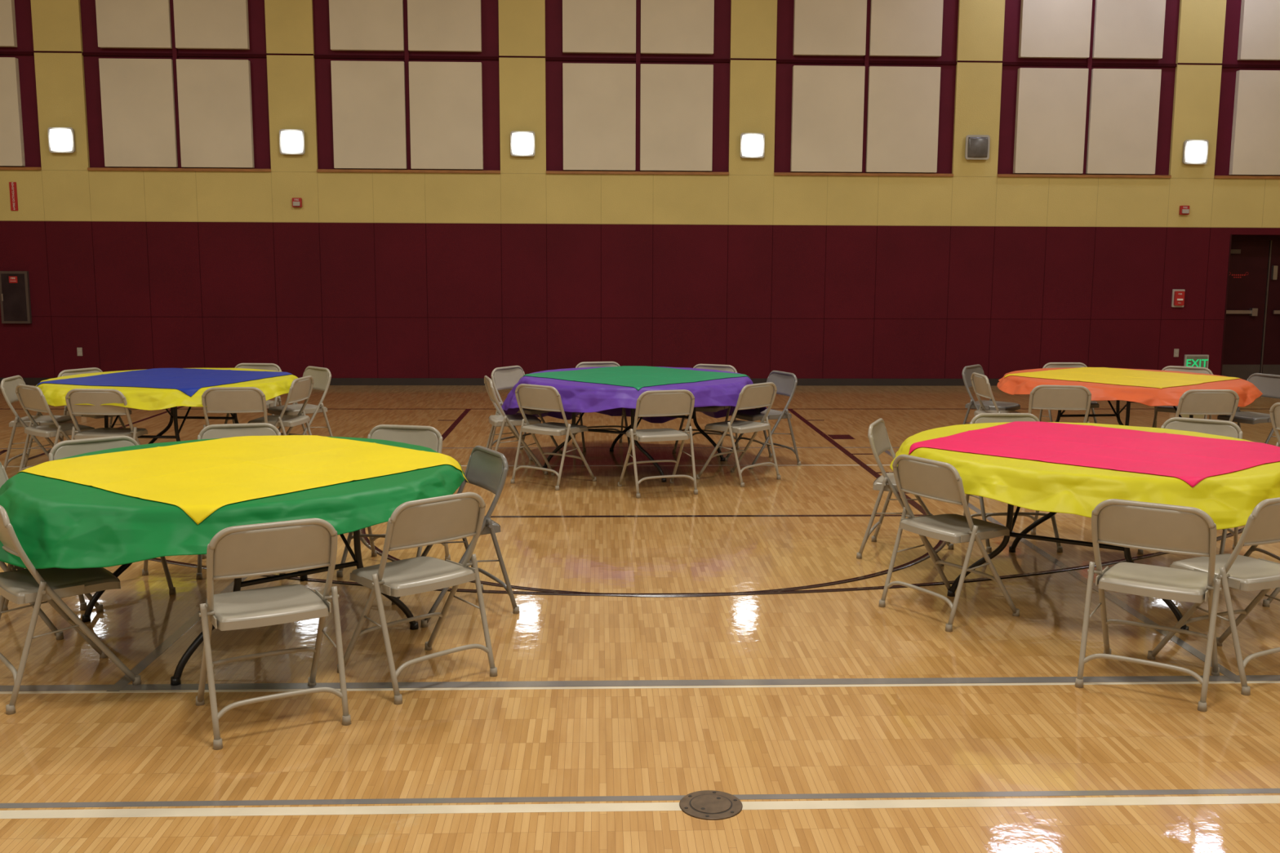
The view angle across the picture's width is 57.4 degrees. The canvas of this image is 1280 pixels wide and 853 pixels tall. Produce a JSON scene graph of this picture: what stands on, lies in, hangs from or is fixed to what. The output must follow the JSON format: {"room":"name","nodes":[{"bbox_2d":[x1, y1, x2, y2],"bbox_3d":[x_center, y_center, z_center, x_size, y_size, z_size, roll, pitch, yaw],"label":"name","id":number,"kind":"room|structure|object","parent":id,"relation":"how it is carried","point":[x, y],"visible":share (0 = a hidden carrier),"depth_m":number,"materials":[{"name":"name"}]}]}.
{"room":"event hall","nodes":[
{"label":"event hall","id":0,"kind":"room"},
{"bbox_2d":[0,385,1279,852],"bbox_3d":[0.338,1.102,4.660,25.000,0.100,24.900,0,8,-2],"label":"floor","id":1,"kind":"structure","parent":0,"point":[444,744],"depth_m":4.75,"materials":[{"name":"brown wood"}]},
{"bbox_2d":[0,375,72,470],"bbox_3d":[-4.786,-0.012,9.347,0.494,0.776,0.494,-1,8,-8],"label":"folding chair","id":2,"kind":"object","parent":1,"relation":"on","point":[8,385],"visible":0.77,"depth_m":9.18,"materials":[{"name":"beige metal"}]},
{"bbox_2d":[0,461,103,639],"bbox_3d":[-2.846,0.542,5.410,0.494,0.776,0.494,0,8,-2],"label":"folding chair","id":3,"kind":"object","parent":1,"relation":"on","point":[3,476],"visible":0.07,"depth_m":5.52,"materials":[{"name":"beige metal"}]},
{"bbox_2d":[15,383,94,471],"bbox_3d":[-4.396,0.059,8.848,0.494,0.776,0.494,7,10,39],"label":"folding chair","id":4,"kind":"object","parent":1,"relation":"on","point":[30,397],"visible":0.77,"depth_m":8.70,"materials":[{"name":"beige metal"}]},
{"bbox_2d":[0,505,141,715],"bbox_3d":[-2.335,0.648,4.660,0.494,0.776,0.494,-7,10,-40],"label":"folding chair","id":5,"kind":"object","parent":1,"relation":"on","point":[21,585],"visible":0.89,"depth_m":4.53,"materials":[{"name":"beige metal"}]},
{"bbox_2d":[57,367,131,439],"bbox_3d":[-4.615,-0.097,9.963,0.494,0.776,0.494,4,9,28],"label":"folding chair","id":6,"kind":"object","parent":1,"relation":"on","point":[93,370],"visible":0.16,"depth_m":9.95,"materials":[{"name":"beige metal"}]},
{"bbox_2d":[65,388,147,444],"bbox_3d":[-3.915,0.086,8.667,0.494,0.776,0.494,1,8,4],"label":"folding chair","id":7,"kind":"object","parent":1,"relation":"on","point":[97,397],"visible":0.82,"depth_m":8.46,"materials":[{"name":"beige metal"}]},
{"bbox_2d":[48,435,176,610],"bbox_3d":[-2.703,0.465,5.970,0.494,0.776,0.494,-6,10,-40],"label":"folding chair","id":8,"kind":"object","parent":1,"relation":"on","point":[68,448],"visible":0.23,"depth_m":6.03,"materials":[{"name":"beige metal"}]},
{"bbox_2d":[104,406,239,444],"bbox_3d":[-3.774,-0.011,9.483,1.838,0.746,1.838,1,8,3],"label":"folding table","id":9,"kind":"object","parent":1,"relation":"on","point":[173,414],"visible":0.21,"depth_m":9.07,"materials":[{"name":"metal"}]},
{"bbox_2d":[35,368,297,410],"bbox_3d":[-3.773,-0.322,9.426,2.068,0.143,2.052,3,8,20],"label":"tablecloth","id":10,"kind":"object","parent":9,"relation":"on","point":[137,397],"visible":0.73,"depth_m":8.62,"materials":[{"name":"fabric"}]},
{"bbox_2d":[36,368,293,396],"bbox_3d":[-3.752,-0.365,9.435,1.432,0.073,1.434,3,8,17],"label":"tablecloth","id":11,"kind":"object","parent":10,"relation":"on","point":[188,380],"visible":0.98,"depth_m":9.34,"materials":[{"name":"fabric"}]},
{"bbox_2d":[201,386,267,428],"bbox_3d":[-3.015,0.069,8.817,0.494,0.776,0.494,-1,8,-9],"label":"folding chair","id":12,"kind":"object","parent":1,"relation":"on","point":[222,399],"visible":0.41,"depth_m":8.60,"materials":[{"name":"beige metal"}]},
{"bbox_2d":[195,422,285,579],"bbox_3d":[-2.219,0.395,6.494,0.494,0.776,0.494,-2,8,-16],"label":"folding chair","id":13,"kind":"object","parent":1,"relation":"on","point":[225,430],"visible":0.2,"depth_m":6.62,"materials":[{"name":"beige metal"}]},
{"bbox_2d":[81,529,418,685],"bbox_3d":[-1.831,0.559,5.428,1.838,0.746,1.838,-7,11,-42],"label":"folding table","id":14,"kind":"object","parent":1,"relation":"on","point":[357,555],"visible":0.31,"depth_m":5.15,"materials":[{"name":"metal"}]},
{"bbox_2d":[0,436,464,568],"bbox_3d":[-1.885,0.297,5.358,2.132,0.235,2.144,0,8,-2],"label":"tablecloth","id":15,"kind":"object","parent":14,"relation":"on","point":[57,523],"visible":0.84,"depth_m":4.52,"materials":[{"name":"fabric"}]},
{"bbox_2d":[17,435,468,524],"bbox_3d":[-1.822,0.223,5.432,1.514,0.128,1.514,6,10,36],"label":"tablecloth","id":16,"kind":"object","parent":15,"relation":"on","point":[202,477],"visible":1,"depth_m":5.29,"materials":[{"name":"fabric"}]},
{"bbox_2d":[224,363,284,428],"bbox_3d":[-3.489,-0.163,10.478,0.494,0.776,0.494,1,8,4],"label":"folding chair","id":17,"kind":"object","parent":1,"relation":"on","point":[271,366],"visible":0.25,"depth_m":10.61,"materials":[{"name":"beige metal"}]},
{"bbox_2d":[195,518,351,750],"bbox_3d":[-1.388,0.697,4.341,0.494,0.776,0.494,-4,9,-29],"label":"folding chair","id":18,"kind":"object","parent":1,"relation":"on","point":[251,550],"visible":1,"depth_m":4.18,"materials":[{"name":"beige metal"}]},
{"bbox_2d":[247,375,314,435],"bbox_3d":[-2.894,-0.014,9.423,0.494,0.776,0.494,1,8,6],"label":"folding chair","id":19,"kind":"object","parent":1,"relation":"on","point":[300,388],"visible":0.8,"depth_m":9.34,"materials":[{"name":"beige metal"}]},
{"bbox_2d":[267,365,333,436],"bbox_3d":[-2.967,-0.118,10.173,0.494,0.776,0.494,8,11,44],"label":"folding chair","id":20,"kind":"object","parent":1,"relation":"on","point":[322,376],"visible":0.65,"depth_m":10.13,"materials":[{"name":"beige metal"}]},
{"bbox_2d":[336,424,450,577],"bbox_3d":[-1.366,0.404,6.454,0.494,0.776,0.494,2,8,12],"label":"folding chair","id":21,"kind":"object","parent":1,"relation":"on","point":[424,436],"visible":0.26,"depth_m":6.58,"materials":[{"name":"beige metal"}]},
{"bbox_2d":[337,492,497,704],"bbox_3d":[-0.924,0.638,4.776,0.494,0.776,0.494,-7,11,-43],"label":"folding chair","id":22,"kind":"object","parent":1,"relation":"on","point":[450,517],"visible":0.99,"depth_m":4.65,"materials":[{"name":"beige metal"}]},
{"bbox_2d":[391,445,519,627],"bbox_3d":[-0.913,0.509,5.707,0.494,0.776,0.494,-4,9,-30],"label":"folding chair","id":23,"kind":"object","parent":1,"relation":"on","point":[486,468],"visible":0.54,"depth_m":5.67,"materials":[{"name":"grey metal"}]},
{"bbox_2d":[484,375,547,475],"bbox_3d":[-1.034,-0.020,9.521,0.494,0.776,0.494,-2,8,-14],"label":"folding chair","id":24,"kind":"object","parent":1,"relation":"on","point":[502,420],"visible":0.88,"depth_m":9.38,"materials":[{"name":"beige metal"}]},
{"bbox_2d":[488,365,562,461],"bbox_3d":[-1.015,-0.132,10.333,0.494,0.776,0.494,5,9,33],"label":"folding chair","id":25,"kind":"object","parent":1,"relation":"on","point":[505,377],"visible":0.45,"depth_m":10.33,"materials":[{"name":"beige metal"}]},
{"bbox_2d":[510,383,596,490],"bbox_3d":[-0.663,0.049,9.035,0.494,0.776,0.494,6,10,36],"label":"folding chair","id":26,"kind":"object","parent":1,"relation":"on","point":[533,397],"visible":1,"depth_m":8.90,"materials":[{"name":"beige metal"}]},
{"bbox_2d":[572,361,630,451],"bbox_3d":[-0.348,-0.195,10.809,0.494,0.776,0.494,-2,8,-13],"label":"folding chair","id":27,"kind":"object","parent":1,"relation":"on","point":[584,364],"visible":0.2,"depth_m":10.92,"materials":[{"name":"beige metal"}]},
{"bbox_2d":[542,407,724,482],"bbox_3d":[-0.034,-0.042,9.822,1.838,0.746,1.838,4,9,28],"label":"folding table","id":28,"kind":"object","parent":1,"relation":"on","point":[621,433],"visible":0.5,"depth_m":9.52,"materials":[{"name":"metal"}]},
{"bbox_2d":[501,366,766,423],"bbox_3d":[-0.068,-0.162,9.899,2.267,0.557,2.302,0,8,-2],"label":"tablecloth","id":29,"kind":"object","parent":28,"relation":"on","point":[576,397],"visible":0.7,"depth_m":9.02,"materials":[{"name":"fabric"}]},
{"bbox_2d":[520,365,751,390],"bbox_3d":[-0.033,-0.399,9.803,1.412,0.080,1.412,8,11,43],"label":"tablecloth","id":30,"kind":"object","parent":29,"relation":"on","point":[637,377],"visible":1,"depth_m":9.73,"materials":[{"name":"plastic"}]},
{"bbox_2d":[0,406,1279,818],"bbox_3d":[0.155,0.329,9.864,24.800,0.002,12.572,0,8,-2],"label":"floor line markings","id":31,"kind":"object","parent":1,"relation":"on","point":[122,686],"visible":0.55,"depth_m":4.62,"materials":[{"name":"grey paint"}]},
{"bbox_2d":[617,389,697,497],"bbox_3d":[0.125,0.094,8.735,0.494,0.776,0.494,-3,8,-19],"label":"folding chair","id":32,"kind":"object","parent":1,"relation":"on","point":[678,402],"visible":1,"depth_m":8.56,"materials":[{"name":"beige metal"}]},
{"bbox_2d":[672,364,739,457],"bbox_3d":[0.598,-0.160,10.582,0.494,0.776,0.494,4,9,24],"label":"folding chair","id":33,"kind":"object","parent":1,"relation":"on","point":[711,366],"visible":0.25,"depth_m":10.62,"materials":[{"name":"beige metal"}]},
{"bbox_2d":[679,790,742,820],"bbox_3d":[0.222,1.185,3.670,0.200,0.006,0.200,0,8,-2],"label":"socket","id":34,"kind":"object","parent":1,"relation":"on","point":[709,805],"visible":1,"depth_m":3.66,"materials":[{"name":"brown metal"}]},
{"bbox_2d":[696,382,780,487],"bbox_3d":[0.776,0.032,9.202,0.494,0.776,0.494,8,11,44],"label":"folding chair","id":35,"kind":"object","parent":1,"relation":"on","point":[762,394],"visible":1,"depth_m":9.08,"materials":[{"name":"beige metal"}]},
{"bbox_2d":[724,370,800,469],"bbox_3d":[1.044,-0.072,9.965,0.494,0.776,0.494,-4,9,-25],"label":"folding chair","id":36,"kind":"object","parent":1,"relation":"on","point":[785,384],"visible":0.87,"depth_m":9.89,"materials":[{"name":"grey metal"}]},
{"bbox_2d":[856,417,953,566],"bbox_3d":[1.569,0.363,6.840,0.494,0.776,0.494,3,8,22],"label":"folding chair","id":37,"kind":"object","parent":1,"relation":"on","point":[877,435],"visible":0.61,"depth_m":6.76,"materials":[{"name":"beige metal"}]},
{"bbox_2d":[878,454,1019,631],"bbox_3d":[1.519,0.523,5.687,0.494,0.776,0.494,-4,9,-30],"label":"folding chair","id":38,"kind":"object","parent":1,"relation":"on","point":[935,480],"visible":1,"depth_m":5.58,"materials":[{"name":"beige metal"}]},
{"bbox_2d":[961,364,1020,424],"bbox_3d":[3.204,-0.160,10.663,0.494,0.776,0.494,7,10,38],"label":"folding chair","id":39,"kind":"object","parent":1,"relation":"on","point":[967,371],"visible":0.58,"depth_m":10.58,"materials":[{"name":"grey metal"}]},
{"bbox_2d":[970,372,1020,416],"bbox_3d":[3.069,-0.061,9.948,0.494,0.776,0.494,0,8,-2],"label":"folding chair","id":40,"kind":"object","parent":1,"relation":"on","point":[980,383],"visible":0.53,"depth_m":9.93,"materials":[{"name":"beige metal"}]},
{"bbox_2d":[963,413,1062,552],"bbox_3d":[2.273,0.329,7.111,0.494,0.776,0.494,0,8,-2],"label":"folding chair","id":41,"kind":"object","parent":1,"relation":"on","point":[983,417],"visible":0.23,"depth_m":7.25,"materials":[{"name":"beige metal"}]},
{"bbox_2d":[1028,385,1091,422],"bbox_3d":[3.264,0.042,9.212,0.494,0.776,0.494,2,8,10],"label":"folding chair","id":42,"kind":"object","parent":1,"relation":"on","point":[1066,397],"visible":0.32,"depth_m":8.99,"materials":[{"name":"beige metal"}]},
{"bbox_2d":[946,503,1188,634],"bbox_3d":[2.367,0.480,6.130,1.838,0.746,1.838,5,9,33],"label":"folding table","id":43,"kind":"object","parent":1,"relation":"on","point":[1011,521],"visible":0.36,"depth_m":5.79,"materials":[{"name":"metal"}]},
{"bbox_2d":[889,422,1279,529],"bbox_3d":[2.386,0.201,6.064,2.132,0.202,2.121,0,8,-2],"label":"tablecloth","id":44,"kind":"object","parent":43,"relation":"on","point":[1229,499],"visible":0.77,"depth_m":5.25,"materials":[{"name":"fabric"}]},
{"bbox_2d":[908,421,1279,487],"bbox_3d":[2.432,0.180,6.028,1.605,0.166,1.393,8,11,42],"label":"tablecloth","id":45,"kind":"object","parent":44,"relation":"on","point":[1192,460],"visible":1,"depth_m":5.96,"materials":[{"name":"fabric"}]},
{"bbox_2d":[1039,362,1099,423],"bbox_3d":[4.039,-0.196,10.949,0.494,0.776,0.494,0,8,-2],"label":"folding chair","id":46,"kind":"object","parent":1,"relation":"on","point":[1094,404],"visible":0.13,"depth_m":11.08,"materials":[{"name":"beige metal"}]},
{"bbox_2d":[1055,400,1193,426],"bbox_3d":[4.076,-0.035,9.897,1.838,0.746,1.838,-1,8,-7],"label":"folding table","id":47,"kind":"object","parent":1,"relation":"on","point":[1117,413],"visible":0.16,"depth_m":10.40,"materials":[{"name":"metal"}]},
{"bbox_2d":[996,367,1262,407],"bbox_3d":[4.069,-0.343,9.841,2.087,0.149,2.095,0,8,-2],"label":"tablecloth","id":48,"kind":"object","parent":47,"relation":"on","point":[1247,393],"visible":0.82,"depth_m":9.11,"materials":[{"name":"fabric"}]},
{"bbox_2d":[1004,367,1240,388],"bbox_3d":[4.075,-0.397,9.879,1.392,0.067,1.397,-6,10,-39],"label":"tablecloth","id":49,"kind":"object","parent":48,"relation":"on","point":[1159,380],"visible":1,"depth_m":9.82,"materials":[{"name":"yellow fabric"}]},
{"bbox_2d":[1075,498,1222,711],"bbox_3d":[2.088,0.657,4.734,0.494,0.776,0.494,5,9,33],"label":"folding chair","id":50,"kind":"object","parent":1,"relation":"on","point":[1145,526],"visible":1,"depth_m":4.58,"materials":[{"name":"beige metal"}]},
{"bbox_2d":[1151,365,1213,427],"bbox_3d":[4.896,-0.142,10.588,0.494,0.776,0.494,5,9,32],"label":"folding chair","id":51,"kind":"object","parent":1,"relation":"on","point":[1175,368],"visible":0.17,"depth_m":10.66,"materials":[{"name":"beige metal"}]},
{"bbox_2d":[1137,417,1242,555],"bbox_3d":[3.257,0.361,6.908,0.494,0.776,0.494,6,10,34],"label":"folding chair","id":52,"kind":"object","parent":1,"relation":"on","point":[1215,427],"visible":0.22,"depth_m":6.99,"materials":[{"name":"beige metal"}]},
{"bbox_2d":[1174,389,1239,421],"bbox_3d":[4.239,0.082,8.954,0.494,0.776,0.494,0,8,-2],"label":"folding chair","id":53,"kind":"object","parent":1,"relation":"on","point":[1192,402],"visible":0.44,"depth_m":8.73,"materials":[{"name":"beige metal"}]},
{"bbox_2d":[1146,497,1279,695],"bbox_3d":[2.506,0.637,4.894,0.494,0.776,0.494,-4,9,-26],"label":"folding chair","id":54,"kind":"object","parent":1,"relation":"on","point":[1262,526],"visible":0.91,"depth_m":4.70,"materials":[{"name":"beige metal"}]},
{"bbox_2d":[1217,373,1279,444],"bbox_3d":[5.187,-0.048,9.915,0.494,0.776,0.494,-3,9,-24],"label":"folding chair","id":55,"kind":"object","parent":1,"relation":"on","point":[1268,384],"visible":0.6,"depth_m":9.92,"materials":[{"name":"grey metal"}]},
{"bbox_2d":[1243,545,1279,607],"bbox_3d":[3.368,0.486,6.005,0.494,0.776,0.494,0,8,1],"label":"folding chair","id":56,"kind":"object","parent":1,"relation":"on","point":[1266,602],"visible":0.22,"depth_m":6.01,"materials":[{"name":"beige metal"}]},
{"bbox_2d":[1269,402,1279,446],"bbox_3d":[4.546,0.233,7.869,0.494,0.776,0.494,-2,8,-16],"label":"folding chair","id":57,"kind":"object","parent":1,"relation":"on","point":[1274,411],"visible":0.52,"depth_m":7.97,"materials":[{"name":"beige metal"}]},
{"bbox_2d":[0,0,1279,378],"bbox_3d":[-0.067,-4.578,16.131,25.000,8.000,0.602,0,8,-2],"label":"wall","id":58,"kind":"structure","parent":0,"point":[751,269],"depth_m":16.08,"materials":[{"name":"red paint"}]},
{"bbox_2d":[8,182,17,210],"bbox_3d":[-8.427,-3.095,15.734,0.096,0.380,0.007,0,8,-2],"label":"fire extinguisher sign","id":59,"kind":"object","parent":58,"relation":"attached to","point":[12,185],"visible":1,"depth_m":15.73,"materials":[{"name":"red plastic"}]},
{"bbox_2d":[0,271,31,323],"bbox_3d":[-8.492,-1.754,15.890,0.380,0.706,0.062,0,8,-2],"label":"fire extinguisher cabinet","id":60,"kind":"object","parent":58,"relation":"attached to","point":[15,291],"visible":1,"depth_m":15.87,"materials":[{"name":"brown metal"}]},
{"bbox_2d":[0,0,34,166],"bbox_3d":[-9.241,-5.791,15.346,2.430,4.660,0.085,0,8,-2],"label":"window","id":61,"kind":"structure","parent":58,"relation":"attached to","point":[11,137],"depth_m":15.54,"materials":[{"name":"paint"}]},
{"bbox_2d":[0,167,41,169],"bbox_3d":[-9.251,-3.461,15.671,2.430,0.035,0.080,0,8,-2],"label":"sill","id":62,"kind":"structure","parent":58,"relation":"attached to","point":[1,168],"depth_m":15.66,"materials":[{"name":"brown wood"}]},
{"bbox_2d":[48,127,75,152],"bbox_3d":[-7.723,-3.822,15.612,0.330,0.330,0.098,0,8,-2],"label":"light","id":63,"kind":"object","parent":58,"relation":"attached to","point":[60,140],"visible":1,"depth_m":15.58,"materials":[{"name":"white plastic"}]},
{"bbox_2d":[76,347,82,355],"bbox_3d":[-7.687,-1.026,16.046,0.070,0.116,0.010,0,8,-2],"label":"electrical outlet","id":64,"kind":"object","parent":58,"relation":"attached to","point":[79,350],"visible":1,"depth_m":16.04,"materials":[{"name":"beige plastic"}]},
{"bbox_2d":[82,0,266,168],"bbox_3d":[-6.193,-5.793,15.453,2.430,4.660,0.085,0,8,-2],"label":"window","id":65,"kind":"structure","parent":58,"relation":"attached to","point":[157,113],"depth_m":15.59,"materials":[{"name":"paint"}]},
{"bbox_2d":[87,167,271,171],"bbox_3d":[-6.203,-3.463,15.778,2.430,0.035,0.080,0,8,-2],"label":"sill","id":66,"kind":"structure","parent":58,"relation":"attached to","point":[88,168],"depth_m":15.74,"materials":[{"name":"brown wood"}]},
{"bbox_2d":[279,128,305,154],"bbox_3d":[-4.675,-3.824,15.719,0.330,0.330,0.098,0,8,-2],"label":"light","id":67,"kind":"object","parent":58,"relation":"attached to","point":[291,141],"visible":1,"depth_m":15.69,"materials":[{"name":"white plastic"}]},
{"bbox_2d":[292,197,302,207],"bbox_3d":[-4.649,-3.034,15.846,0.124,0.124,0.065,0,8,-2],"label":"fire alarm strobe","id":68,"kind":"object","parent":58,"relation":"attached to","point":[296,202],"visible":1,"depth_m":15.83,"materials":[{"name":"red plastic"}]},
{"bbox_2d":[313,0,498,169],"bbox_3d":[-3.125,-5.795,15.560,2.470,4.660,0.085,0,8,-2],"label":"window","id":69,"kind":"structure","parent":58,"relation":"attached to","point":[409,115],"depth_m":15.69,"materials":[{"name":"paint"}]},
{"bbox_2d":[316,168,500,173],"bbox_3d":[-3.135,-3.465,15.886,2.470,0.035,0.080,0,8,-2],"label":"sill","id":70,"kind":"structure","parent":58,"relation":"attached to","point":[317,170],"depth_m":15.85,"materials":[{"name":"brown wood"}]},
{"bbox_2d":[0,377,999,386],"bbox_3d":[-0.073,-0.624,16.371,25.000,0.100,0.012,0,8,-2],"label":"baseboard","id":71,"kind":"structure","parent":58,"relation":"attached to","point":[28,381],"depth_m":16.42,"materials":[{"name":"rubber"}]},
{"bbox_2d":[510,131,534,156],"bbox_3d":[-1.587,-3.826,15.827,0.330,0.330,0.098,0,8,-2],"label":"light","id":72,"kind":"object","parent":58,"relation":"attached to","point":[522,143],"visible":1,"depth_m":15.80,"materials":[{"name":"white plastic"}]},
{"bbox_2d":[546,170,728,174],"bbox_3d":[-0.032,-3.466,15.994,2.500,0.035,0.080,0,8,-2],"label":"sill","id":73,"kind":"structure","parent":58,"relation":"attached to","point":[547,171],"depth_m":15.95,"materials":[{"name":"brown wood"}]},
{"bbox_2d":[545,0,730,171],"bbox_3d":[-0.021,-5.796,15.669,2.500,4.660,0.085,0,8,-2],"label":"window","id":74,"kind":"structure","parent":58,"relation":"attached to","point":[660,116],"depth_m":15.80,"materials":[{"name":"red paint"}]},
{"bbox_2d":[740,133,764,158],"bbox_3d":[1.531,-3.828,15.936,0.330,0.330,0.098,0,8,-2],"label":"light","id":75,"kind":"object","parent":58,"relation":"attached to","point":[752,144],"visible":1,"depth_m":15.90,"materials":[{"name":"white plastic"}]},
{"bbox_2d":[773,172,953,176],"bbox_3d":[3.076,-3.468,16.103,2.480,0.035,0.080,0,8,-2],"label":"sill","id":76,"kind":"structure","parent":58,"relation":"attached to","point":[775,173],"depth_m":16.06,"materials":[{"name":"brown wood"}]},
{"bbox_2d":[776,0,956,173],"bbox_3d":[3.087,-5.798,15.777,2.480,4.660,0.085,0,8,-2],"label":"window","id":77,"kind":"structure","parent":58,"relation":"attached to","point":[863,119],"depth_m":15.90,"materials":[{"name":"red paint"}]},
{"bbox_2d":[964,134,990,159],"bbox_3d":[4.629,-3.829,16.045,0.330,0.330,0.098,0,8,-2],"label":"light","id":78,"kind":"object","parent":58,"relation":"attached to","point":[976,146],"visible":1,"depth_m":16.01,"materials":[{"name":"grey plastic"}]},
{"bbox_2d":[997,173,1171,177],"bbox_3d":[6.150,-3.470,16.210,2.430,0.035,0.080,0,8,-2],"label":"sill","id":79,"kind":"structure","parent":58,"relation":"attached to","point":[998,175],"depth_m":16.17,"materials":[{"name":"brown wood"}]},
{"bbox_2d":[1002,0,1177,174],"bbox_3d":[6.160,-5.800,15.885,2.430,4.660,0.085,0,8,-2],"label":"window","id":80,"kind":"structure","parent":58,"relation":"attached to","point":[1068,121],"depth_m":16.01,"materials":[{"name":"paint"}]},
{"bbox_2d":[1173,348,1178,356],"bbox_3d":[7.604,-1.044,16.580,0.070,0.116,0.010,0,8,-2],"label":"electrical outlet","id":81,"kind":"object","parent":58,"relation":"attached to","point":[1175,350],"visible":1,"depth_m":16.58,"materials":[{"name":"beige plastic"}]},
{"bbox_2d":[1171,288,1185,306],"bbox_3d":[7.578,-1.802,16.441,0.170,0.250,0.075,0,8,-2],"label":"alarm pull station","id":82,"kind":"object","parent":58,"relation":"attached to","point":[1178,295],"visible":1,"depth_m":16.43,"materials":[{"name":"red plastic"}]},
{"bbox_2d":[1178,205,1189,214],"bbox_3d":[7.583,-3.011,16.279,0.124,0.124,0.065,0,8,-2],"label":"fire alarm strobe","id":83,"kind":"object","parent":58,"relation":"attached to","point":[1184,210],"visible":1,"depth_m":16.27,"materials":[{"name":"red plastic"}]},
{"bbox_2d":[1182,139,1208,164],"bbox_3d":[7.677,-3.792,16.157,0.330,0.330,0.098,0,8,-2],"label":"light","id":84,"kind":"object","parent":58,"relation":"attached to","point":[1194,151],"visible":1,"depth_m":16.12,"materials":[{"name":"white plastic"}]},
{"bbox_2d":[1183,354,1208,368],"bbox_3d":[7.894,-0.893,16.597,0.340,0.250,0.038,0,8,-2],"label":"exit sign","id":85,"kind":"object","parent":58,"relation":"attached to","point":[1190,360],"visible":0.8,"depth_m":16.58,"materials":[{"name":"plastic"}]},
{"bbox_2d":[1222,240,1271,380],"bbox_3d":[8.669,-1.658,16.932,0.825,2.050,0.125,0,8,-2],"label":"door","id":86,"kind":"structure","parent":58,"relation":"in","point":[1250,260],"depth_m":16.93,"materials":[{"name":"metal"}]},
{"bbox_2d":[1213,175,1279,178],"bbox_3d":[9.203,-3.471,16.317,2.440,0.035,0.080,0,8,-2],"label":"sill","id":87,"kind":"structure","parent":58,"relation":"attached to","point":[1215,176],"depth_m":16.25,"materials":[{"name":"brown wood"}]},
{"bbox_2d":[1220,234,1279,375],"bbox_3d":[9.112,-1.669,16.805,1.710,2.130,0.504,0,8,-2],"label":"door frame","id":88,"kind":"structure","parent":58,"relation":"attached to","point":[1264,237],"depth_m":16.77,"materials":[{"name":"metal"}]},
{"bbox_2d":[1222,0,1279,175],"bbox_3d":[9.213,-5.801,15.992,2.440,4.660,0.085,0,8,-2],"label":"window","id":89,"kind":"structure","parent":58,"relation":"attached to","point":[1255,131],"depth_m":16.10,"materials":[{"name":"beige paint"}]},
{"bbox_2d":[1262,240,1279,375],"bbox_3d":[9.501,-1.660,16.968,0.820,2.050,0.110,0,8,-2],"label":"door","id":90,"kind":"structure","parent":58,"relation":"in","point":[1271,357],"depth_m":16.98,"materials":[{"name":"metal"}]}
]}

